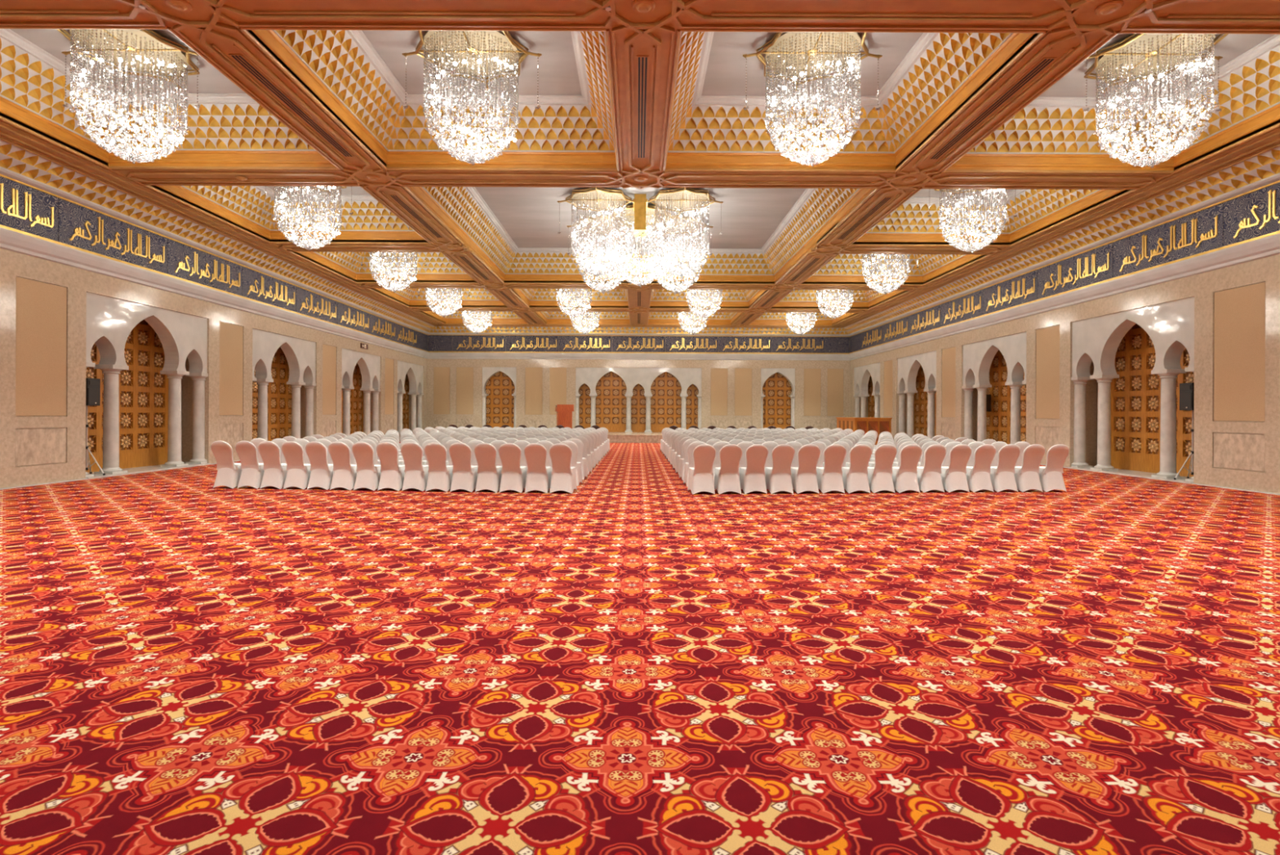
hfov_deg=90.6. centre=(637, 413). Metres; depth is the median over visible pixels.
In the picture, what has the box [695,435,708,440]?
banquet chair
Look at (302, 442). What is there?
banquet chair
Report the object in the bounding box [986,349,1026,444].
screen
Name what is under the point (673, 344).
calligraphy panel
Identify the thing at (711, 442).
banquet chair
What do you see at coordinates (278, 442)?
banquet chair
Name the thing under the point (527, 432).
banquet chair
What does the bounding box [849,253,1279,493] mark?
wall
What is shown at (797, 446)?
banquet chair
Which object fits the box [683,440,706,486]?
banquet chair
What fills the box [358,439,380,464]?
banquet chair
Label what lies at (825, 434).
banquet chair
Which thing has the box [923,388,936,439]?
column
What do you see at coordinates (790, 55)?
chandelier
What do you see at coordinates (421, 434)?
banquet chair
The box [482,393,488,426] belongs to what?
column
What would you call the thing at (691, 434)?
banquet chair
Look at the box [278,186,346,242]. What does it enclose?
chandelier
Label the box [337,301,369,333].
calligraphy panel
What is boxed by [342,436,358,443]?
banquet chair
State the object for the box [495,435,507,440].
banquet chair
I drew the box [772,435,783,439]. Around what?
banquet chair
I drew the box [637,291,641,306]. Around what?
ceiling vent
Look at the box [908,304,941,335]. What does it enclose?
calligraphy panel
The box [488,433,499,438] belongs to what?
banquet chair
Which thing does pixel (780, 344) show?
calligraphy panel
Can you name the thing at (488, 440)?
banquet chair
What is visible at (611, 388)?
doors
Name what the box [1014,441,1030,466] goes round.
banquet chair
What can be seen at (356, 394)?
screen
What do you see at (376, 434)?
banquet chair
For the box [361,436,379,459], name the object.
banquet chair
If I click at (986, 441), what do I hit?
banquet chair
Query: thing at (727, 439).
banquet chair
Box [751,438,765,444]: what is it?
banquet chair
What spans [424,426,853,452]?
rows
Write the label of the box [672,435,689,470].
banquet chair
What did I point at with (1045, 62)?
ceiling vent
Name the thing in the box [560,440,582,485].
banquet chair
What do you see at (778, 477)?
banquet chair
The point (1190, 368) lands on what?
column
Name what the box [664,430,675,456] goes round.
banquet chair
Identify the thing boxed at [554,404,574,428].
lectern
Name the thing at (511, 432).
banquet chair
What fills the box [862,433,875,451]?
banquet chair
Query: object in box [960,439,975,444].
banquet chair
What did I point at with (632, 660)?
floor
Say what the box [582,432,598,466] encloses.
banquet chair
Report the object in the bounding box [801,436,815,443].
banquet chair
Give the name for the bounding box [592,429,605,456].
banquet chair
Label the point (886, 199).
ceiling vent
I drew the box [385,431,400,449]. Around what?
banquet chair
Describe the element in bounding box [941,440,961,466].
banquet chair
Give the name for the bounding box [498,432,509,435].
banquet chair
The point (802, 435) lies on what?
banquet chair
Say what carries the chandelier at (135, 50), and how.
hanging from the ceiling
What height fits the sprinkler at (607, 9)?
0.062 m
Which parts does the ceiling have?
coffer panel, scallop cornice, scallop cornice, coffer panel, scallop cornice, scallop cornice, scallop cornice, coffer panel, scallop cornice, scallop cornice, scallop cornice, coffer panel, scallop cornice, scallop cornice, scallop cornice, scallop cornice, coffer panel, scallop cornice, scallop cornice, scallop cornice, coffer panel, scallop cornice, scallop cornice, coffer panel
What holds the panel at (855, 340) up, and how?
attached to the wall at (1227, 320)
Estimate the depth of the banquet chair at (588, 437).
16.64 m
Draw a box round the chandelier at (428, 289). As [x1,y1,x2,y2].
[426,288,461,312]
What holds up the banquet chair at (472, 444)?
on the floor
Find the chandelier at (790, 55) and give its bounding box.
[742,31,882,155]
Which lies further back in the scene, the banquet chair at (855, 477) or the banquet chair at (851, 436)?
the banquet chair at (851, 436)
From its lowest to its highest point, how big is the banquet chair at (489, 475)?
0.936 m
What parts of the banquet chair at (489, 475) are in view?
seat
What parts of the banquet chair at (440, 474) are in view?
seat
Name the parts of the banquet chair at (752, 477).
seat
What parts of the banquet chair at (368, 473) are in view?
seat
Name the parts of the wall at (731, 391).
marble panel, fabric panel, marble panel, fabric panel, arch panel, marble panel, fabric panel, marble panel, fabric panel, arch panel, marble panel, fabric panel, marble panel, fabric panel, arch panel, marble panel, fabric panel, marble panel, fabric panel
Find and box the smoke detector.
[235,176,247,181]
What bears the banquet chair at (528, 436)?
on the floor
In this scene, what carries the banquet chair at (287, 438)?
on the floor
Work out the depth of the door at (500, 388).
36.98 m
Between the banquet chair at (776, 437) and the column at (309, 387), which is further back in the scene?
the column at (309, 387)
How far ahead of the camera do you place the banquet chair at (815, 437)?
16.79 m
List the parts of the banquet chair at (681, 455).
seat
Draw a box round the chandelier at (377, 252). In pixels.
[372,252,416,286]
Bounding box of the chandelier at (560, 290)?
[558,289,590,312]
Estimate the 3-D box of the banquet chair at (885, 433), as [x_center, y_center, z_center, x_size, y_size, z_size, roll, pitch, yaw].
[7.134,1.062,18.532,0.436,0.936,0.661,0,0,-5]
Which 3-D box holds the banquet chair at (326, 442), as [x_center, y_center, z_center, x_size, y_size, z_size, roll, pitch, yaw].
[-6.636,1.004,13.669,0.436,0.936,0.661,0,0,4]
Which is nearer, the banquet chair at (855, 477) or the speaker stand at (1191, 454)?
the banquet chair at (855, 477)
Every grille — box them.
[88,387,100,404]
[1179,392,1191,408]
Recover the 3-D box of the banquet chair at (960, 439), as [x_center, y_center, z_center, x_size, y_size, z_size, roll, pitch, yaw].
[8.142,1.066,16.221,0.436,0.936,0.661,0,0,-5]
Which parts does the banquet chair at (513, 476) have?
seat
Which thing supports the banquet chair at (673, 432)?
on the floor
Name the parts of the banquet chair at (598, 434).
seat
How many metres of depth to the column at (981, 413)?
22.78 m
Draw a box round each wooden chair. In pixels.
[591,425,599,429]
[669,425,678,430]
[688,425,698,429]
[707,425,716,429]
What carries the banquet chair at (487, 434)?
on the floor
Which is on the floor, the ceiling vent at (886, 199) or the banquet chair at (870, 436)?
the banquet chair at (870, 436)
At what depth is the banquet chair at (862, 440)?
14.41 m
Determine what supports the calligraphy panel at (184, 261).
attached to the wall at (52, 314)
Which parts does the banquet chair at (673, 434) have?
seat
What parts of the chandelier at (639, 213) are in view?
gold frame, ceiling plate, ceiling plate, gold frame, gold frame, ceiling plate, gold frame, ceiling plate, gold frame, ceiling plate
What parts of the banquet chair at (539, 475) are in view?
seat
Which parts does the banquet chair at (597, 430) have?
seat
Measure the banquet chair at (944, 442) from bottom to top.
0.936 m
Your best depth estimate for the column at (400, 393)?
32.73 m
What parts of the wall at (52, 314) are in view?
marble panel, fabric panel, arch panel, marble panel, fabric panel, arch panel, marble panel, fabric panel, arch panel, marble panel, fabric panel, arch panel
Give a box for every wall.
[0,248,426,488]
[426,335,849,429]
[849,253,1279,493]
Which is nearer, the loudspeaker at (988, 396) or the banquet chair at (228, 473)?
the banquet chair at (228, 473)
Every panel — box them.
[0,176,57,241]
[57,198,167,273]
[167,238,242,295]
[241,266,296,311]
[296,286,337,324]
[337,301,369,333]
[369,313,395,341]
[395,323,417,347]
[417,331,427,351]
[427,335,452,351]
[452,335,505,351]
[506,335,559,351]
[559,335,612,351]
[612,335,665,351]
[665,336,718,351]
[718,336,771,352]
[772,336,825,352]
[825,337,849,352]
[849,333,860,352]
[860,325,882,349]
[882,315,908,343]
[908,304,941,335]
[941,288,982,326]
[982,269,1037,315]
[1037,242,1113,299]
[1112,203,1223,277]
[1223,182,1279,246]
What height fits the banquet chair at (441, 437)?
0.936 m
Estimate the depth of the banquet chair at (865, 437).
15.68 m
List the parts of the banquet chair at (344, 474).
seat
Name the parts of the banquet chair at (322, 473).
seat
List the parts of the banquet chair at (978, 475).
seat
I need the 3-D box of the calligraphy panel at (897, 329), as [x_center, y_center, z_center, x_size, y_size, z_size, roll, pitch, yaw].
[12.199,-3.924,30.010,0.053,0.910,3.044,0,0,0]
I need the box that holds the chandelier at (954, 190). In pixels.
[933,188,1004,244]
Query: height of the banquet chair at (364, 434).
0.936 m
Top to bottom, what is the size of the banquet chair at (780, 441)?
0.936 m
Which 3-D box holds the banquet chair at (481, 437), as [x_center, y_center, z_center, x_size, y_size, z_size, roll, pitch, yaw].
[-3.768,1.016,15.836,0.436,0.936,0.661,0,0,5]
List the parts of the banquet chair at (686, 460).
seat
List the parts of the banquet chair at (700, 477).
seat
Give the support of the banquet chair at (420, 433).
on the floor
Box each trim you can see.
[0,139,435,332]
[0,224,429,358]
[427,332,849,337]
[427,351,849,360]
[428,326,848,333]
[843,146,1279,333]
[848,230,1279,360]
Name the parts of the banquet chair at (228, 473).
seat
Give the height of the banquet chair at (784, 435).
0.936 m
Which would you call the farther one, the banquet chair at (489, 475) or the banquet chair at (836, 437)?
the banquet chair at (836, 437)
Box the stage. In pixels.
[399,431,662,442]
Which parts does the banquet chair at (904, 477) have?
seat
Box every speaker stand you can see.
[85,405,105,475]
[1173,409,1194,479]
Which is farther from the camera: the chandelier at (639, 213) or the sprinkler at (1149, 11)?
the chandelier at (639, 213)
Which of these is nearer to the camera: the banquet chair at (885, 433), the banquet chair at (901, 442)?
the banquet chair at (901, 442)
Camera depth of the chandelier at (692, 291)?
27.24 m
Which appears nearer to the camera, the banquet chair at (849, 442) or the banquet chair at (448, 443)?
the banquet chair at (448, 443)
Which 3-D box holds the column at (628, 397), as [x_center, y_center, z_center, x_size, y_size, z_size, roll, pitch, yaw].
[-0.515,0.010,36.650,0.450,2.175,0.450,0,0,0]
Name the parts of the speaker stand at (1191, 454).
leg, leg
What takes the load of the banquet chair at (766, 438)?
on the floor
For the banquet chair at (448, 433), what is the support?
on the floor
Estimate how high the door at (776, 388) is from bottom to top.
3.700 m
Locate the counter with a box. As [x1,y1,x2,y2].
[835,417,892,444]
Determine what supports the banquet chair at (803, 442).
on the floor
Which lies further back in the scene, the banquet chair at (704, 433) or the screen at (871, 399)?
the screen at (871, 399)
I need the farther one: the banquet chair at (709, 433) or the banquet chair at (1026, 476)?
the banquet chair at (709, 433)
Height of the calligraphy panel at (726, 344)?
0.910 m
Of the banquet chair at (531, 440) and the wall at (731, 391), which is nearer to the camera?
the banquet chair at (531, 440)
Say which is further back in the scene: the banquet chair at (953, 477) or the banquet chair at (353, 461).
the banquet chair at (353, 461)
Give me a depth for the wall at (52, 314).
15.06 m
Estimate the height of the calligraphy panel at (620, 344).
0.910 m
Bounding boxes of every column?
[85,361,95,476]
[93,364,128,474]
[160,370,189,466]
[185,372,208,463]
[253,378,273,440]
[286,381,305,438]
[302,382,315,436]
[342,386,354,435]
[360,388,373,435]
[371,389,380,431]
[397,391,405,433]
[408,392,418,432]
[416,393,423,428]
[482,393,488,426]
[511,394,515,427]
[575,394,581,426]
[589,394,597,426]
[624,394,632,431]
[644,394,652,432]
[680,394,688,429]
[696,394,701,429]
[760,395,765,428]
[788,395,795,426]
[853,395,860,417]
[857,394,869,417]
[871,393,879,417]
[897,391,906,432]
[903,390,917,438]
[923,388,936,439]
[962,385,976,439]
[972,384,991,441]
[1004,382,1026,444]
[1071,376,1093,467]
[1089,373,1119,470]
[1151,368,1186,478]
[1184,366,1194,481]
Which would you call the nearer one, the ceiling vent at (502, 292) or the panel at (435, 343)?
the ceiling vent at (502, 292)
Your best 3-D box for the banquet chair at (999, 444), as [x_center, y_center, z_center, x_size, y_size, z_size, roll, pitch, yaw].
[7.660,1.064,13.738,0.436,0.936,0.661,0,0,-4]
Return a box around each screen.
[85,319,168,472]
[252,346,291,440]
[341,362,363,434]
[402,373,408,428]
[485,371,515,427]
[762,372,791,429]
[867,374,875,417]
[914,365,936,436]
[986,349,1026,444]
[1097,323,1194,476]
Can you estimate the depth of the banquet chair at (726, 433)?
19.04 m
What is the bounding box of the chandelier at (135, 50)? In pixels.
[56,29,199,152]
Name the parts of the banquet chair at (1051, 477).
seat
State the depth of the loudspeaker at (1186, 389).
14.38 m
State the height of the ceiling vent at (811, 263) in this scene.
0.016 m
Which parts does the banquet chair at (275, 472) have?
seat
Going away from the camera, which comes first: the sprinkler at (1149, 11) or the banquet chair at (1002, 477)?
the sprinkler at (1149, 11)
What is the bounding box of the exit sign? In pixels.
[360,342,368,349]
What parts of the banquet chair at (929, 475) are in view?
seat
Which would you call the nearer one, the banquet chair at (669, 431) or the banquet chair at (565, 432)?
the banquet chair at (565, 432)
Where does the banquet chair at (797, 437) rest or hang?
on the floor
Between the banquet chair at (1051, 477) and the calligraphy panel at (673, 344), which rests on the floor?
the banquet chair at (1051, 477)
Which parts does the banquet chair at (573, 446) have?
seat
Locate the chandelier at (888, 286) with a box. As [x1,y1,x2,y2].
[864,253,903,288]
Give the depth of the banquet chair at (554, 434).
17.81 m
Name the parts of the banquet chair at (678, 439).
seat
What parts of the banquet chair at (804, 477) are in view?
seat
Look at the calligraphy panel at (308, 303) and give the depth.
23.75 m
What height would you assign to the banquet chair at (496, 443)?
0.936 m
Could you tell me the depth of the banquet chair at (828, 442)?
14.33 m
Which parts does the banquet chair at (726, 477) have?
seat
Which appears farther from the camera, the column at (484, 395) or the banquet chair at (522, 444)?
the column at (484, 395)
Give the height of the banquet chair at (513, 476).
0.936 m
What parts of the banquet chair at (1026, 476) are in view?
seat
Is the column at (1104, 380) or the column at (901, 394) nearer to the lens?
the column at (1104, 380)
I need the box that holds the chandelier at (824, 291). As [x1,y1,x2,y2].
[817,290,848,313]
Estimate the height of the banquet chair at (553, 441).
0.936 m
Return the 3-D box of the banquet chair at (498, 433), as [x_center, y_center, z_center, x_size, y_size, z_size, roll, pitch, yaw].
[-4.225,1.014,19.504,0.436,0.936,0.661,0,0,4]
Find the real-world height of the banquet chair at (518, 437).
0.936 m
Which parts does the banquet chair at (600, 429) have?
seat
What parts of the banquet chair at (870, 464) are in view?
seat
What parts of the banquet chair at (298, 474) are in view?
seat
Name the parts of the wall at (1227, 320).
arch panel, fabric panel, arch panel, marble panel, fabric panel, arch panel, marble panel, fabric panel, arch panel, marble panel, fabric panel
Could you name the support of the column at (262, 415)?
on the wall at (52, 314)
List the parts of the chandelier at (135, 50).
gold frame, ceiling plate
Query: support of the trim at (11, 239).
attached to the wall at (52, 314)
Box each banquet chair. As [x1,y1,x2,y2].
[210,440,241,488]
[235,440,264,488]
[250,438,266,462]
[257,440,287,488]
[271,438,287,462]
[280,440,311,488]
[283,435,296,441]
[293,438,310,463]
[302,435,316,441]
[305,440,333,489]
[311,434,324,439]
[315,438,333,463]
[323,435,337,442]
[328,441,356,489]
[329,434,342,439]
[334,432,346,437]
[336,438,356,464]
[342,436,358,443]
[346,434,361,440]
[351,432,364,438]
[351,441,381,490]
[355,431,366,437]
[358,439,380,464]
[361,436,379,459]
[364,434,380,442]
[367,432,382,439]
[369,431,382,438]
[372,430,384,436]
[376,441,404,490]
[378,439,404,464]
[380,436,403,459]
[382,435,402,456]
[383,433,400,452]
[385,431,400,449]
[400,431,415,437]
[400,433,413,439]
[400,435,416,441]
[400,436,424,460]
[400,439,426,464]
[400,441,428,490]
[415,430,426,439]
[416,431,428,438]
[417,433,430,441]
[418,435,432,456]
[420,436,437,460]
[422,439,448,465]
[424,442,453,491]
[428,429,438,435]
[432,431,443,438]
[434,433,446,439]
[437,435,451,442]
[440,437,456,460]
[444,439,462,465]
[445,431,454,435]
[448,431,459,437]
[448,442,478,492]
[452,433,463,439]
[456,435,470,441]
[461,431,470,435]
[462,437,476,444]
[465,431,475,436]
[466,440,483,465]
[470,433,481,439]
[474,442,502,492]
[475,435,488,440]
[476,431,486,434]
[481,432,493,436]
[482,437,497,443]
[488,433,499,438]
[489,440,506,466]
[492,431,502,435]
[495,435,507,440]
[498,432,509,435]
[498,443,527,493]
[503,437,518,443]
[506,434,517,438]
[507,431,517,434]
[513,440,530,470]
[514,435,528,439]
[515,432,526,435]
[524,431,533,434]
[524,434,536,438]
[524,437,539,443]
[524,443,551,493]
[533,432,542,436]
[533,435,547,440]
[536,440,553,468]
[540,431,549,435]
[542,434,554,438]
[546,438,560,444]
[549,432,560,436]
[549,443,577,493]
[553,435,567,441]
[560,430,569,434]
[560,434,573,439]
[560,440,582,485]
[566,432,577,437]
[566,438,587,479]
[571,431,581,435]
[573,435,591,474]
[578,434,594,469]
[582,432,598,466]
[587,431,600,461]
[590,431,603,459]
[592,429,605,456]
[596,428,607,454]
[662,429,674,453]
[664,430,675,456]
[666,431,679,458]
[667,431,681,462]
[670,433,685,464]
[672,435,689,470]
[675,436,693,474]
[679,438,698,479]
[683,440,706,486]
[687,444,715,493]
[688,431,698,436]
[691,433,702,439]
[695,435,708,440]
[700,436,713,443]
[701,431,709,435]
[704,431,715,436]
[706,438,720,445]
[709,433,720,438]
[712,440,729,483]
[714,444,742,493]
[715,435,727,439]
[720,431,731,435]
[720,436,735,442]
[727,433,737,437]
[728,438,743,444]
[733,435,745,439]
[737,432,748,435]
[737,440,753,471]
[739,444,768,493]
[741,436,755,441]
[745,433,755,437]
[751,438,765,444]
[752,435,764,439]
[754,432,764,435]
[761,440,778,469]
[762,433,773,437]
[762,436,775,441]
[764,444,794,493]
[770,432,780,435]
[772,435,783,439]
[773,438,788,444]
[780,433,791,437]
[782,436,795,441]
[786,440,802,466]
[787,432,797,435]
[791,435,802,439]
[791,444,820,493]
[795,439,809,445]
[797,433,808,438]
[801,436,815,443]
[804,432,813,436]
[808,431,817,435]
[808,435,821,440]
[809,440,826,466]
[814,433,825,439]
[816,444,846,493]
[817,439,831,462]
[820,432,829,436]
[822,436,835,444]
[822,440,849,466]
[827,435,839,441]
[831,433,842,439]
[835,432,845,437]
[837,439,853,462]
[841,436,855,457]
[841,444,871,493]
[844,435,857,444]
[845,440,873,466]
[848,433,859,442]
[848,439,874,462]
[849,432,861,439]
[858,436,875,457]
[861,435,875,454]
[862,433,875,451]
[867,444,897,493]
[868,440,895,466]
[870,439,894,462]
[871,436,894,457]
[872,435,893,454]
[873,433,893,451]
[874,431,891,447]
[892,440,917,466]
[892,444,922,493]
[893,432,906,442]
[893,439,915,462]
[894,433,907,445]
[894,436,912,457]
[895,435,910,448]
[911,433,923,439]
[913,435,928,442]
[915,436,930,444]
[916,444,946,492]
[917,440,939,466]
[918,439,933,462]
[931,435,943,441]
[935,436,950,443]
[939,439,954,445]
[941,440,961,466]
[941,444,971,492]
[954,436,968,442]
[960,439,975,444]
[965,444,995,492]
[966,440,984,466]
[982,439,995,444]
[990,444,1020,492]
[991,440,1007,466]
[1013,444,1045,492]
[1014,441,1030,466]
[1038,444,1069,491]
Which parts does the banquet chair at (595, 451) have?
seat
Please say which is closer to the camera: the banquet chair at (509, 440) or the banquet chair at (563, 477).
the banquet chair at (563, 477)
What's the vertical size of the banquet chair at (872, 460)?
0.936 m
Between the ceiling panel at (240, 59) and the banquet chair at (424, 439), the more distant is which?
the banquet chair at (424, 439)
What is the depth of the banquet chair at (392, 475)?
12.09 m
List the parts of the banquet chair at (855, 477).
seat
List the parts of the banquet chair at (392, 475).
seat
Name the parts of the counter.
pierced panel, pierced panel, pierced panel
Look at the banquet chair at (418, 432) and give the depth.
19.39 m
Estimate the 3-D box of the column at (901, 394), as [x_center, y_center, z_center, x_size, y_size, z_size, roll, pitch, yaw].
[12.459,0.245,29.830,0.450,2.535,0.450,0,0,0]
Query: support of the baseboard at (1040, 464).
attached to the wall at (1227, 320)
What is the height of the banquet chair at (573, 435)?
0.936 m
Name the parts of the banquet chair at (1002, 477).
seat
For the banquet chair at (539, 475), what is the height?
0.936 m
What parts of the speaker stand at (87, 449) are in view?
leg, leg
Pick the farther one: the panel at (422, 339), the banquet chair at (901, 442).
the panel at (422, 339)
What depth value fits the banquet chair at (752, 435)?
17.85 m
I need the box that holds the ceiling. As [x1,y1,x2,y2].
[0,0,1279,328]
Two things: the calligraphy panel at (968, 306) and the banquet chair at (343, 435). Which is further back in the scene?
the calligraphy panel at (968, 306)
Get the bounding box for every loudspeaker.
[85,377,100,405]
[986,394,991,411]
[1179,382,1194,410]
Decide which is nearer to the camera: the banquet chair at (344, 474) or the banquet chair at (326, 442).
the banquet chair at (344, 474)
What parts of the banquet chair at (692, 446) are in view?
seat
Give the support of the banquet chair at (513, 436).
on the floor
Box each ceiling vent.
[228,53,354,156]
[389,195,443,237]
[458,256,489,279]
[497,290,518,305]
[523,312,537,323]
[636,55,648,158]
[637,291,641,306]
[637,313,640,323]
[739,313,755,324]
[760,292,779,306]
[789,257,820,280]
[836,196,892,239]
[928,57,1057,159]
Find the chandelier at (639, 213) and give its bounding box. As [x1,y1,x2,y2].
[557,187,723,286]
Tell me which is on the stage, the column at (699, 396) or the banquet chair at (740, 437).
the column at (699, 396)
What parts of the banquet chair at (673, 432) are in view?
seat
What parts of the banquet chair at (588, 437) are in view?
seat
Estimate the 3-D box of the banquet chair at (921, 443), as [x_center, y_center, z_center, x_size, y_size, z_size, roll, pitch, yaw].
[6.651,1.060,14.864,0.436,0.936,0.661,0,0,-5]
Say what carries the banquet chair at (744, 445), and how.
on the floor
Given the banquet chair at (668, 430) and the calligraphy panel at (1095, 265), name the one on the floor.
the banquet chair at (668, 430)
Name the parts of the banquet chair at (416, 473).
seat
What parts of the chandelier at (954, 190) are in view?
gold frame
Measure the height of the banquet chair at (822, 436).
0.936 m
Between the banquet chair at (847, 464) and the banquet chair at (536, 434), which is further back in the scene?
the banquet chair at (536, 434)
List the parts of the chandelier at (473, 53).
ceiling plate, gold frame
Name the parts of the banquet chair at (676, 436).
seat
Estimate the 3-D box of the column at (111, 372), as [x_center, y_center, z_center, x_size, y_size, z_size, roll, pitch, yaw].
[-12.361,0.141,14.860,0.450,2.535,0.450,0,0,0]
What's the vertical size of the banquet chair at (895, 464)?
0.936 m
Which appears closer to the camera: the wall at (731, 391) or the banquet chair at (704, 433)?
the banquet chair at (704, 433)
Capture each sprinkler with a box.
[138,4,145,9]
[605,6,611,11]
[1144,8,1151,13]
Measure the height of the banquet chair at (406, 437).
0.936 m
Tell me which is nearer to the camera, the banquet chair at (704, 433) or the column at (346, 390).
the banquet chair at (704, 433)
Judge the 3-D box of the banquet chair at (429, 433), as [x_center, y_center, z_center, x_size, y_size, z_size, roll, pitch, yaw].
[-6.592,1.004,20.907,0.436,0.936,0.661,0,0,5]
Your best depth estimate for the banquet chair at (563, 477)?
11.80 m
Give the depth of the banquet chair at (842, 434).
19.32 m
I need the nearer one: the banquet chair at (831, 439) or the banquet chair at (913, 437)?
the banquet chair at (831, 439)
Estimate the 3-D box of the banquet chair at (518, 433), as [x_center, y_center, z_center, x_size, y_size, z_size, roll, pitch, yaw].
[-3.285,1.018,18.210,0.436,0.936,0.661,0,0,5]
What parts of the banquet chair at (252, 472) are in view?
seat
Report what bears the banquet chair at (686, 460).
on the floor
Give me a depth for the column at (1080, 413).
17.71 m
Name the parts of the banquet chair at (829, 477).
seat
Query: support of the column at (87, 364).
on the wall at (52, 314)
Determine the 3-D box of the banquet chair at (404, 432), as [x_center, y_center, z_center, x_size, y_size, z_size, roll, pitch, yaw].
[-6.602,1.004,18.515,0.436,0.936,0.661,0,0,5]
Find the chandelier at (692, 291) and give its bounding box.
[688,290,719,313]
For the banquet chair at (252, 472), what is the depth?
12.34 m
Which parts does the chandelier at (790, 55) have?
gold frame, ceiling plate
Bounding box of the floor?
[0,441,1279,854]
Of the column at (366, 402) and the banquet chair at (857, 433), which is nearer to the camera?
the banquet chair at (857, 433)
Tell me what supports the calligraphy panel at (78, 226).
attached to the wall at (52, 314)
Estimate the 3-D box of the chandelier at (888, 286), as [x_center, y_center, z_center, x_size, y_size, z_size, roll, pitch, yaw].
[8.426,-5.005,21.500,1.843,1.980,1.843,0,0,-37]
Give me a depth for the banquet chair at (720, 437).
16.56 m
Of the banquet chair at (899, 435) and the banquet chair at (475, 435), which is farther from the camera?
the banquet chair at (899, 435)
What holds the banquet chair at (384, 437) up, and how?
on the floor
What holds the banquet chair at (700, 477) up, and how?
on the floor
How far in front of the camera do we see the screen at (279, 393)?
22.94 m
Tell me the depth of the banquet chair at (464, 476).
11.94 m
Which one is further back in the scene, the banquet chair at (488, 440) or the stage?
the stage
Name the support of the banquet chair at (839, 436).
on the floor
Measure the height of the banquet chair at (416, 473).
0.936 m
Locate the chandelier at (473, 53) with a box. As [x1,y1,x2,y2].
[402,31,542,154]
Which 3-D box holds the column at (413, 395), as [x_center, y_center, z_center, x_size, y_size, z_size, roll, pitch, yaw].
[-12.361,0.141,34.900,0.450,2.535,0.450,0,0,0]
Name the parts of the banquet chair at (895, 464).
seat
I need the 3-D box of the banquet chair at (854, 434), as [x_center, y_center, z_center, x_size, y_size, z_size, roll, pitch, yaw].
[6.146,1.058,18.433,0.436,0.936,0.661,0,0,-5]
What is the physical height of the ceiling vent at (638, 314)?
0.016 m
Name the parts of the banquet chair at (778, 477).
seat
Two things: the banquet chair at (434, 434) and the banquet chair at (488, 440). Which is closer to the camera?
the banquet chair at (488, 440)
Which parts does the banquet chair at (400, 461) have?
seat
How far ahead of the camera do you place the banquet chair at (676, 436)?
17.82 m
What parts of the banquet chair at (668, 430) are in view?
seat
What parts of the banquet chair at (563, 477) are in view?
seat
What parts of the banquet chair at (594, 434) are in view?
seat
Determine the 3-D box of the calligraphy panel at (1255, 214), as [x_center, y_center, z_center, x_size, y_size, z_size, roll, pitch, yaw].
[12.199,-3.924,11.650,0.053,0.910,3.044,0,0,0]
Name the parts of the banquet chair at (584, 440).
seat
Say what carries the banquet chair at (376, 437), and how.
on the floor
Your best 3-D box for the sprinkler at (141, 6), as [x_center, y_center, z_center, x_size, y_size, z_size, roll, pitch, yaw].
[-5.920,-4.874,7.560,0.090,0.062,0.090,0,0,0]
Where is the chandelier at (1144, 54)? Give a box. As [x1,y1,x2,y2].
[1084,33,1228,156]
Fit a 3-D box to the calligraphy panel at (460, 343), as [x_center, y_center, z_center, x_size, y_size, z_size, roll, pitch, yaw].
[-9.113,-4.013,36.372,3.044,0.910,0.053,0,0,0]
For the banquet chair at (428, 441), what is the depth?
13.15 m
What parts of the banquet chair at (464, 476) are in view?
seat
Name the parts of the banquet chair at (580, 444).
seat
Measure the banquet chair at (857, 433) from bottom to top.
0.936 m
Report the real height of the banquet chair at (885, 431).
0.936 m
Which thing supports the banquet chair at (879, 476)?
on the floor
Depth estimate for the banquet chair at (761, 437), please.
16.66 m
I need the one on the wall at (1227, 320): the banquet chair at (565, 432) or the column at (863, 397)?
the column at (863, 397)
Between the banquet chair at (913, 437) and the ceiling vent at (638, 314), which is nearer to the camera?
the banquet chair at (913, 437)
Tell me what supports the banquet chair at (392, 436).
on the floor
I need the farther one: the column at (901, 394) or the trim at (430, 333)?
the trim at (430, 333)
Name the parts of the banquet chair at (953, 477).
seat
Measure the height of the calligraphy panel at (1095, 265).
0.910 m
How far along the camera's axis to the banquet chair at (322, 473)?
12.22 m
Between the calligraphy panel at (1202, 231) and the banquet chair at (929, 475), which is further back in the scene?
the calligraphy panel at (1202, 231)
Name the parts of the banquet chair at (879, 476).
seat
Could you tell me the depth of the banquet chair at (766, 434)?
17.92 m
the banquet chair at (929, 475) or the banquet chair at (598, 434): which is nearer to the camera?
the banquet chair at (929, 475)
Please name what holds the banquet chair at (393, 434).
on the floor
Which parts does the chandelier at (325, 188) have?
gold frame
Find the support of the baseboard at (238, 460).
attached to the wall at (52, 314)
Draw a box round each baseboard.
[0,459,239,489]
[1040,463,1279,494]
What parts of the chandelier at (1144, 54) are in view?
ceiling plate, gold frame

